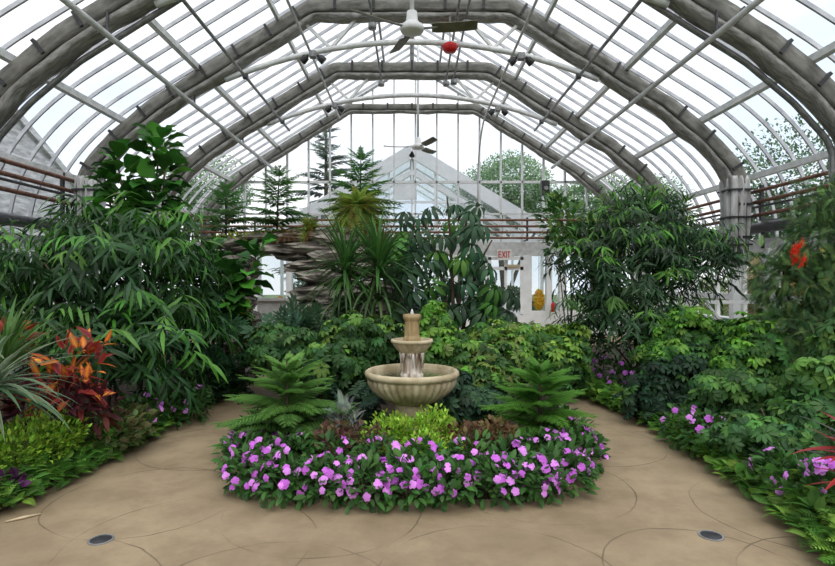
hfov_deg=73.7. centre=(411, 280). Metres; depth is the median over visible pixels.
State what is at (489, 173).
tree
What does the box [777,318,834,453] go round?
plant
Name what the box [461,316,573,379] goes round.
plant
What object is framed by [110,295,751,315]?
ground
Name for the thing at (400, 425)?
golden creeping jenny
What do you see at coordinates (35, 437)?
golden duranta
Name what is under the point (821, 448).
cordyline
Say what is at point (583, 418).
impatiens
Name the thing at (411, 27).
ceiling fan
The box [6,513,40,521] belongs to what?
dry stalk
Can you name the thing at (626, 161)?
arch
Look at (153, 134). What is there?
fiddle leaf fig
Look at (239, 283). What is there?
fiddle leaf fig
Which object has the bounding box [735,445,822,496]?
impatiens
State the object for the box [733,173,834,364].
flowering shrub
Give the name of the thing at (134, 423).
plant
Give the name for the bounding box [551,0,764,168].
rod
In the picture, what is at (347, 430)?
coleus
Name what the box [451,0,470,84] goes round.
conduit
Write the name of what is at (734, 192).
arch
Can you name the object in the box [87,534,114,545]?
floor drain
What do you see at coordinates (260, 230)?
stonecrop
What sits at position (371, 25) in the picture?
conduit
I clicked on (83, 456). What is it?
ground cover
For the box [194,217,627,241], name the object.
pipes
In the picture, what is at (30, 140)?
stone building
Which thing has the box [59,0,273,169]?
rod
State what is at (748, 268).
tree
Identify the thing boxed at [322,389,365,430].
silver artemisia
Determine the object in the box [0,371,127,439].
red-leaved plant
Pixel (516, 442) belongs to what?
impatiens
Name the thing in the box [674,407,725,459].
impatiens
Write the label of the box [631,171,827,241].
rack
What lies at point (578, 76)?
conduit
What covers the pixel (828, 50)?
ceiling
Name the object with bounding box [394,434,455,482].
impatiens
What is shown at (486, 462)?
impatiens
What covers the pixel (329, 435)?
impatiens
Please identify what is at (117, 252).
fig
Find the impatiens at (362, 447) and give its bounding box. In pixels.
[350,432,407,482]
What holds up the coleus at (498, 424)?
on the planting bed at (390, 406)
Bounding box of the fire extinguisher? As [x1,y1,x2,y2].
[551,301,555,311]
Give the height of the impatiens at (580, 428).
0.398 m
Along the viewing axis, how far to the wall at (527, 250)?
16.37 m
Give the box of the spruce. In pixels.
[269,115,365,283]
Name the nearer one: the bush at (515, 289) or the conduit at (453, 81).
the conduit at (453, 81)
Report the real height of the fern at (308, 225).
0.531 m
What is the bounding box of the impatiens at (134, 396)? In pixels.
[118,388,165,432]
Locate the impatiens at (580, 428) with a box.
[542,419,608,460]
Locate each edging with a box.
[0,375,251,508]
[576,371,834,565]
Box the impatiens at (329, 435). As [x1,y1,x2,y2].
[301,429,365,480]
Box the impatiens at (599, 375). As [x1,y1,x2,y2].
[592,354,631,385]
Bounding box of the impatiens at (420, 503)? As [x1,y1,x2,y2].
[374,447,444,513]
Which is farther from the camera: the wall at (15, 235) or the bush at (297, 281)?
the bush at (297, 281)
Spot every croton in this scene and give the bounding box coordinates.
[0,317,42,445]
[19,326,117,430]
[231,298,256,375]
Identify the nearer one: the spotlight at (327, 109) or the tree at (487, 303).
the tree at (487, 303)
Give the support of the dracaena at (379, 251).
on the planting bed at (390, 406)
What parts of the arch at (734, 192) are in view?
post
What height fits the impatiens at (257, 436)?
0.414 m
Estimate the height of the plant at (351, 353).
1.187 m
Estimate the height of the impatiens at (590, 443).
0.406 m
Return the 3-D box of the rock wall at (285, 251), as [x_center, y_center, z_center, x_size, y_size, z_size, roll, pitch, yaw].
[-1.751,0.407,9.541,3.862,2.617,1.990,0,0,0]
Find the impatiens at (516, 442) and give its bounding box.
[485,427,538,478]
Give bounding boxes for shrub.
[133,352,231,404]
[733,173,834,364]
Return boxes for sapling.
[594,174,702,313]
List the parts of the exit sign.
panel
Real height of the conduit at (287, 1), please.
0.048 m
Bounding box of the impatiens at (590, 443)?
[537,427,610,479]
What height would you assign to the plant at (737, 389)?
0.747 m
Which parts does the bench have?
rail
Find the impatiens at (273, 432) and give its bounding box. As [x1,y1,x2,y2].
[219,419,286,457]
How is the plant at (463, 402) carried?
on the planting bed at (390, 406)
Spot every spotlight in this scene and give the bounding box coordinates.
[299,50,326,64]
[324,102,344,112]
[488,105,508,115]
[507,52,534,66]
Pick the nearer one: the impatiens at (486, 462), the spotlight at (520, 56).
the impatiens at (486, 462)
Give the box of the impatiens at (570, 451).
[525,437,601,497]
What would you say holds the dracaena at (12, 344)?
on the planting bed at (123, 387)
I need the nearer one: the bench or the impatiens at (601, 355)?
the impatiens at (601, 355)
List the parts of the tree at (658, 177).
crown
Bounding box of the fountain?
[365,309,458,438]
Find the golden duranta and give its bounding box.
[0,406,91,479]
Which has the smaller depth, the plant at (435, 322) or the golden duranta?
the golden duranta
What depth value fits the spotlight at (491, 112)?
12.94 m
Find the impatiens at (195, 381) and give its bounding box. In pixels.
[169,379,214,424]
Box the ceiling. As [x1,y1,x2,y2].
[0,0,834,238]
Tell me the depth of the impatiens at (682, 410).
5.30 m
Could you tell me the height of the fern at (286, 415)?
0.890 m
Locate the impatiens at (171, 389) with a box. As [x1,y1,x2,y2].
[142,384,187,431]
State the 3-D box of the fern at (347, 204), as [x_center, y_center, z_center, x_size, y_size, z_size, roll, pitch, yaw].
[-0.941,-1.069,9.494,1.291,0.935,1.364,0,0,0]
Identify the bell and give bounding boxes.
[442,16,457,53]
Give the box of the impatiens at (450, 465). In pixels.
[410,448,492,511]
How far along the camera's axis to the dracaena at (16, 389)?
4.15 m
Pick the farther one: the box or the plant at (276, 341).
the box
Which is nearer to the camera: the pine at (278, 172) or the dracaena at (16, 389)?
the dracaena at (16, 389)
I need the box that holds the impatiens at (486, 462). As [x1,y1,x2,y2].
[453,445,532,509]
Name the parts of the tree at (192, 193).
crown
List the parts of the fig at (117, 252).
stem, stem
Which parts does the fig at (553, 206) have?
stem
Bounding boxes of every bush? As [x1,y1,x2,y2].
[284,274,305,303]
[345,208,396,279]
[403,206,465,300]
[441,274,499,310]
[501,285,539,310]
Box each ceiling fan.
[351,0,477,53]
[384,38,436,153]
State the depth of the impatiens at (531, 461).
3.96 m
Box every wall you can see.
[0,231,185,374]
[186,80,633,334]
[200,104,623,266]
[217,229,419,371]
[634,232,833,338]
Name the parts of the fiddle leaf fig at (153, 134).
stem, stem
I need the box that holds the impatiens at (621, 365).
[604,360,640,386]
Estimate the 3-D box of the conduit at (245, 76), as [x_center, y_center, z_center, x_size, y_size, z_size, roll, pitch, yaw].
[-3.080,-3.785,8.500,0.090,0.090,11.000,0,0,0]
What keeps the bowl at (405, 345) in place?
on the fountain
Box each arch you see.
[0,0,834,212]
[71,0,752,319]
[150,60,673,326]
[200,103,623,335]
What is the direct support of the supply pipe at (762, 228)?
hanging from the rack at (761, 214)
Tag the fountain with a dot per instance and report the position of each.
(410, 383)
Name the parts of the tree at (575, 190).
crown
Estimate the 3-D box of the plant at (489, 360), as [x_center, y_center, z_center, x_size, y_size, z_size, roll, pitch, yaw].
[0.876,1.049,6.787,1.290,1.016,1.462,0,0,21]
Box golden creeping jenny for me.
[355,403,473,456]
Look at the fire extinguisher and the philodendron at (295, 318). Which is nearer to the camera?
the philodendron at (295, 318)
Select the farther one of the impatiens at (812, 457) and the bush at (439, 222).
the bush at (439, 222)
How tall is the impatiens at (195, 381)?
0.507 m
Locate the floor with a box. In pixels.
[0,335,830,565]
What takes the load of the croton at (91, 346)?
on the planting bed at (123, 387)
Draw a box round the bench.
[705,300,780,327]
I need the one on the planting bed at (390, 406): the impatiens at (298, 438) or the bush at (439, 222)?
the impatiens at (298, 438)
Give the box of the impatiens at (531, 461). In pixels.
[494,448,578,508]
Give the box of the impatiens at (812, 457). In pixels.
[764,452,834,507]
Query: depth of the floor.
3.65 m
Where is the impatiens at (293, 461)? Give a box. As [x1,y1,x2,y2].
[240,449,322,509]
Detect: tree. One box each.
[148,152,257,275]
[385,196,521,332]
[445,149,559,287]
[539,173,633,290]
[591,171,692,279]
[677,253,759,315]
[718,114,833,270]
[723,253,808,316]
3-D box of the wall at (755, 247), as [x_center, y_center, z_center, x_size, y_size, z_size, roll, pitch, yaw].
[6.690,0.450,6.200,0.420,2.500,20.400,0,0,0]
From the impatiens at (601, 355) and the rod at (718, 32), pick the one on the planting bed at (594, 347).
the impatiens at (601, 355)
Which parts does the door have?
rail, rail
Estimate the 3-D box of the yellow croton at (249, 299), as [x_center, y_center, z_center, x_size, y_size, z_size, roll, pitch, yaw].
[-2.631,0.844,8.606,0.712,1.416,0.480,0,0,43]
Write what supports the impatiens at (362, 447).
on the planting bed at (390, 406)
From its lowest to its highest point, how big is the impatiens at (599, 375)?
0.598 m
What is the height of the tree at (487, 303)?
2.871 m
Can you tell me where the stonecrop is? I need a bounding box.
[210,229,271,241]
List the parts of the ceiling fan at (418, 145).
down rod, blade, blade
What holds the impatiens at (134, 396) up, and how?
on the planting bed at (123, 387)
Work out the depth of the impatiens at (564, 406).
5.64 m
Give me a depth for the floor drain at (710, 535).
3.49 m
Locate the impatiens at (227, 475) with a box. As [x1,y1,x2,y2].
[217,441,289,501]
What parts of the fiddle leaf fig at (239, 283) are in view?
stem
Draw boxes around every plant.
[67,402,158,456]
[241,320,328,400]
[301,310,404,400]
[419,300,474,365]
[429,368,510,428]
[440,324,542,401]
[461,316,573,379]
[534,319,594,399]
[611,342,713,422]
[627,305,740,374]
[682,368,785,422]
[697,384,834,465]
[708,309,810,380]
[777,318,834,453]
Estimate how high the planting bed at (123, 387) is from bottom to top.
0.080 m
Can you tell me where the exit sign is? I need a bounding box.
[497,242,511,259]
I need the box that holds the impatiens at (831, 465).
[797,454,834,504]
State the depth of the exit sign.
16.20 m
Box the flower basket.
[532,289,544,310]
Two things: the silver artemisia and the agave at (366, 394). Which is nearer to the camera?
the silver artemisia
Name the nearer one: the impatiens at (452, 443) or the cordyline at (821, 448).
the cordyline at (821, 448)
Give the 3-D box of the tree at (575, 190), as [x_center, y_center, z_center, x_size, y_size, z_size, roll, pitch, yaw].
[9.760,-1.933,30.122,5.916,7.372,5.462,0,0,0]
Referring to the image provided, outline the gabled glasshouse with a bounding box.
[259,145,568,310]
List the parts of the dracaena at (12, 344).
stem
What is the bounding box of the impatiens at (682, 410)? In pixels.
[658,403,711,449]
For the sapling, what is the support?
on the planting bed at (594, 347)
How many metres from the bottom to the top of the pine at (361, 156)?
1.540 m
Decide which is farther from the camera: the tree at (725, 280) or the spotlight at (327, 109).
the tree at (725, 280)
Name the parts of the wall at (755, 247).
post, rail, sill, post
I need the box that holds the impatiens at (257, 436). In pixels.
[210,428,275,475]
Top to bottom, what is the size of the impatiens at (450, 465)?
0.391 m
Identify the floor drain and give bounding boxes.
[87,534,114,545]
[698,530,723,541]
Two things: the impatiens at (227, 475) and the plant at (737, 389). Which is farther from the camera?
the plant at (737, 389)
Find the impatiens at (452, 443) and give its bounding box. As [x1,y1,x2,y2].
[441,429,499,483]
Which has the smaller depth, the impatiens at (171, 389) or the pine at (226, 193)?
the impatiens at (171, 389)
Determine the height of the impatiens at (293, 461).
0.423 m
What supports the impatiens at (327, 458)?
on the planting bed at (390, 406)
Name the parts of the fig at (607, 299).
stem, stem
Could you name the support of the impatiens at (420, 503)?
on the planting bed at (390, 406)
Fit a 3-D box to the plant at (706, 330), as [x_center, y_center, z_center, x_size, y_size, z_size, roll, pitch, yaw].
[3.488,0.931,7.091,1.654,1.248,1.092,0,0,-33]
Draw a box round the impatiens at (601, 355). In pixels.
[590,351,609,376]
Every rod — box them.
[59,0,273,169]
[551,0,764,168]
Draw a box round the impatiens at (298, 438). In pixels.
[260,427,322,475]
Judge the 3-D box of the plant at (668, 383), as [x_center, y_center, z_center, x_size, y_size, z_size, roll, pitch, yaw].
[3.051,1.155,6.320,1.545,0.876,0.790,0,0,-10]
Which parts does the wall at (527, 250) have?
post, sill, panel, post, rail, rail, post, post, post, post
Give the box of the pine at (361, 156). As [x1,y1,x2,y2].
[315,145,403,228]
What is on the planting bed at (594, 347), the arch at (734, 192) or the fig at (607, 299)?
the fig at (607, 299)
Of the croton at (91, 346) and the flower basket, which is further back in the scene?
the flower basket
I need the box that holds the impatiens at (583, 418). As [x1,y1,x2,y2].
[542,415,599,447]
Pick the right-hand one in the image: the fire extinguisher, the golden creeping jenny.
the fire extinguisher
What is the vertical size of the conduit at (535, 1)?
3.014 m
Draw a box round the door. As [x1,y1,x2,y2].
[488,256,522,324]
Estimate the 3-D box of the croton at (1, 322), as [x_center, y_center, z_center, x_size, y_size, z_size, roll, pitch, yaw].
[-3.606,0.925,4.995,0.517,1.252,0.610,0,0,0]
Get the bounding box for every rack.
[0,157,192,234]
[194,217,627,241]
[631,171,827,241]
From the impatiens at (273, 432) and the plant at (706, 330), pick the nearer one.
the impatiens at (273, 432)
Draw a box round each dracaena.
[0,291,82,452]
[0,328,91,440]
[289,207,433,385]
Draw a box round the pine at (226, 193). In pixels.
[189,180,258,239]
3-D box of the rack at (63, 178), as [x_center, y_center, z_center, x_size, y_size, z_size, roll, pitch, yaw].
[-6.501,-1.540,7.000,0.478,0.880,18.000,0,0,0]
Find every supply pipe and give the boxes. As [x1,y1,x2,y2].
[0,212,190,248]
[632,214,826,249]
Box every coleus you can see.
[0,466,31,497]
[313,418,389,460]
[433,414,517,455]
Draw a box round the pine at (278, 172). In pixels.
[235,164,317,232]
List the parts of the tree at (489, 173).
stem, crown, stem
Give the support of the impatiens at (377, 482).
on the planting bed at (390, 406)
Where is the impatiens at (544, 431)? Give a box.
[514,423,571,471]
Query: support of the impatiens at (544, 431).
on the planting bed at (390, 406)
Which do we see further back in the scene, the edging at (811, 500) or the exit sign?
the exit sign
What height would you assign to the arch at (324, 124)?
6.731 m
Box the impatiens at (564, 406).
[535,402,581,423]
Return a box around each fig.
[0,190,243,429]
[81,121,197,390]
[173,233,277,353]
[527,189,614,321]
[537,174,758,373]
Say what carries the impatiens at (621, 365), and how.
on the planting bed at (594, 347)
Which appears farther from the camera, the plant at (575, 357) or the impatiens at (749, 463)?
the plant at (575, 357)
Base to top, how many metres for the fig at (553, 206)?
2.986 m
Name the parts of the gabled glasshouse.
post, post, vent panel, post, post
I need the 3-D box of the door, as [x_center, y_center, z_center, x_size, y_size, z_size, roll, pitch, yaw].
[2.753,0.390,16.335,1.030,2.220,0.110,0,0,0]
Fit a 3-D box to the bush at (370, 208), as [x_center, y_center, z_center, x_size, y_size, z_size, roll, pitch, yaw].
[-1.673,-0.812,23.489,3.552,4.871,3.571,0,0,0]
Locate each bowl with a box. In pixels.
[365,363,458,406]
[391,337,432,354]
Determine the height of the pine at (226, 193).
1.200 m
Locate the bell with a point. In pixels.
(449, 47)
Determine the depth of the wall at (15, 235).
9.57 m
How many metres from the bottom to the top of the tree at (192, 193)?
7.976 m
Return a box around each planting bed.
[0,348,261,511]
[246,379,572,499]
[585,344,834,557]
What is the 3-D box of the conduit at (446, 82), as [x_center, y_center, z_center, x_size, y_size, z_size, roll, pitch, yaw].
[0.800,-4.654,8.200,0.150,0.169,10.400,0,0,0]
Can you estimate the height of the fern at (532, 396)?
0.849 m
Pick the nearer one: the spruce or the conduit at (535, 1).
the conduit at (535, 1)
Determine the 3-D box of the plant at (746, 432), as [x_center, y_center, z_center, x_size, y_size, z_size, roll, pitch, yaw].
[2.974,1.219,4.547,1.077,0.672,0.880,0,0,0]
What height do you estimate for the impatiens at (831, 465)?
0.424 m
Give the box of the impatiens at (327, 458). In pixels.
[283,452,363,510]
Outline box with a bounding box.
[540,180,549,195]
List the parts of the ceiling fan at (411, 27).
blade, blade, down rod, blade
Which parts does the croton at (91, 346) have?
stem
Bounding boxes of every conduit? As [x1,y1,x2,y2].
[181,0,290,131]
[286,0,339,118]
[368,0,383,86]
[443,0,460,86]
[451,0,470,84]
[477,0,537,224]
[533,0,642,131]
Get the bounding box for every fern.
[207,350,356,465]
[272,226,297,246]
[290,216,329,246]
[319,185,389,238]
[351,221,393,244]
[479,356,601,454]
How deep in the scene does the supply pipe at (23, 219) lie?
9.05 m
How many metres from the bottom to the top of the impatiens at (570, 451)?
0.444 m
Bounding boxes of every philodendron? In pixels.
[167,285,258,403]
[239,291,364,392]
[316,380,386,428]
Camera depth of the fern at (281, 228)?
9.34 m
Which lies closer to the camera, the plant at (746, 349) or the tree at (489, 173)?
the plant at (746, 349)
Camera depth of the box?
15.80 m
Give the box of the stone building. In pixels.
[0,110,105,316]
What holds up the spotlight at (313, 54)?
attached to the conduit at (287, 1)
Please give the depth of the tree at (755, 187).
17.02 m
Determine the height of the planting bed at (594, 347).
0.080 m
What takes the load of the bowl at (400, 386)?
on the fountain
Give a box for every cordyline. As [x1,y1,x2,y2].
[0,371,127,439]
[792,411,834,489]
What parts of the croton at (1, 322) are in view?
stem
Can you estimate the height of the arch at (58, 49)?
6.794 m
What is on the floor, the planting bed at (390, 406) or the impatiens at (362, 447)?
the planting bed at (390, 406)
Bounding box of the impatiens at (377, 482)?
[325,449,404,514]

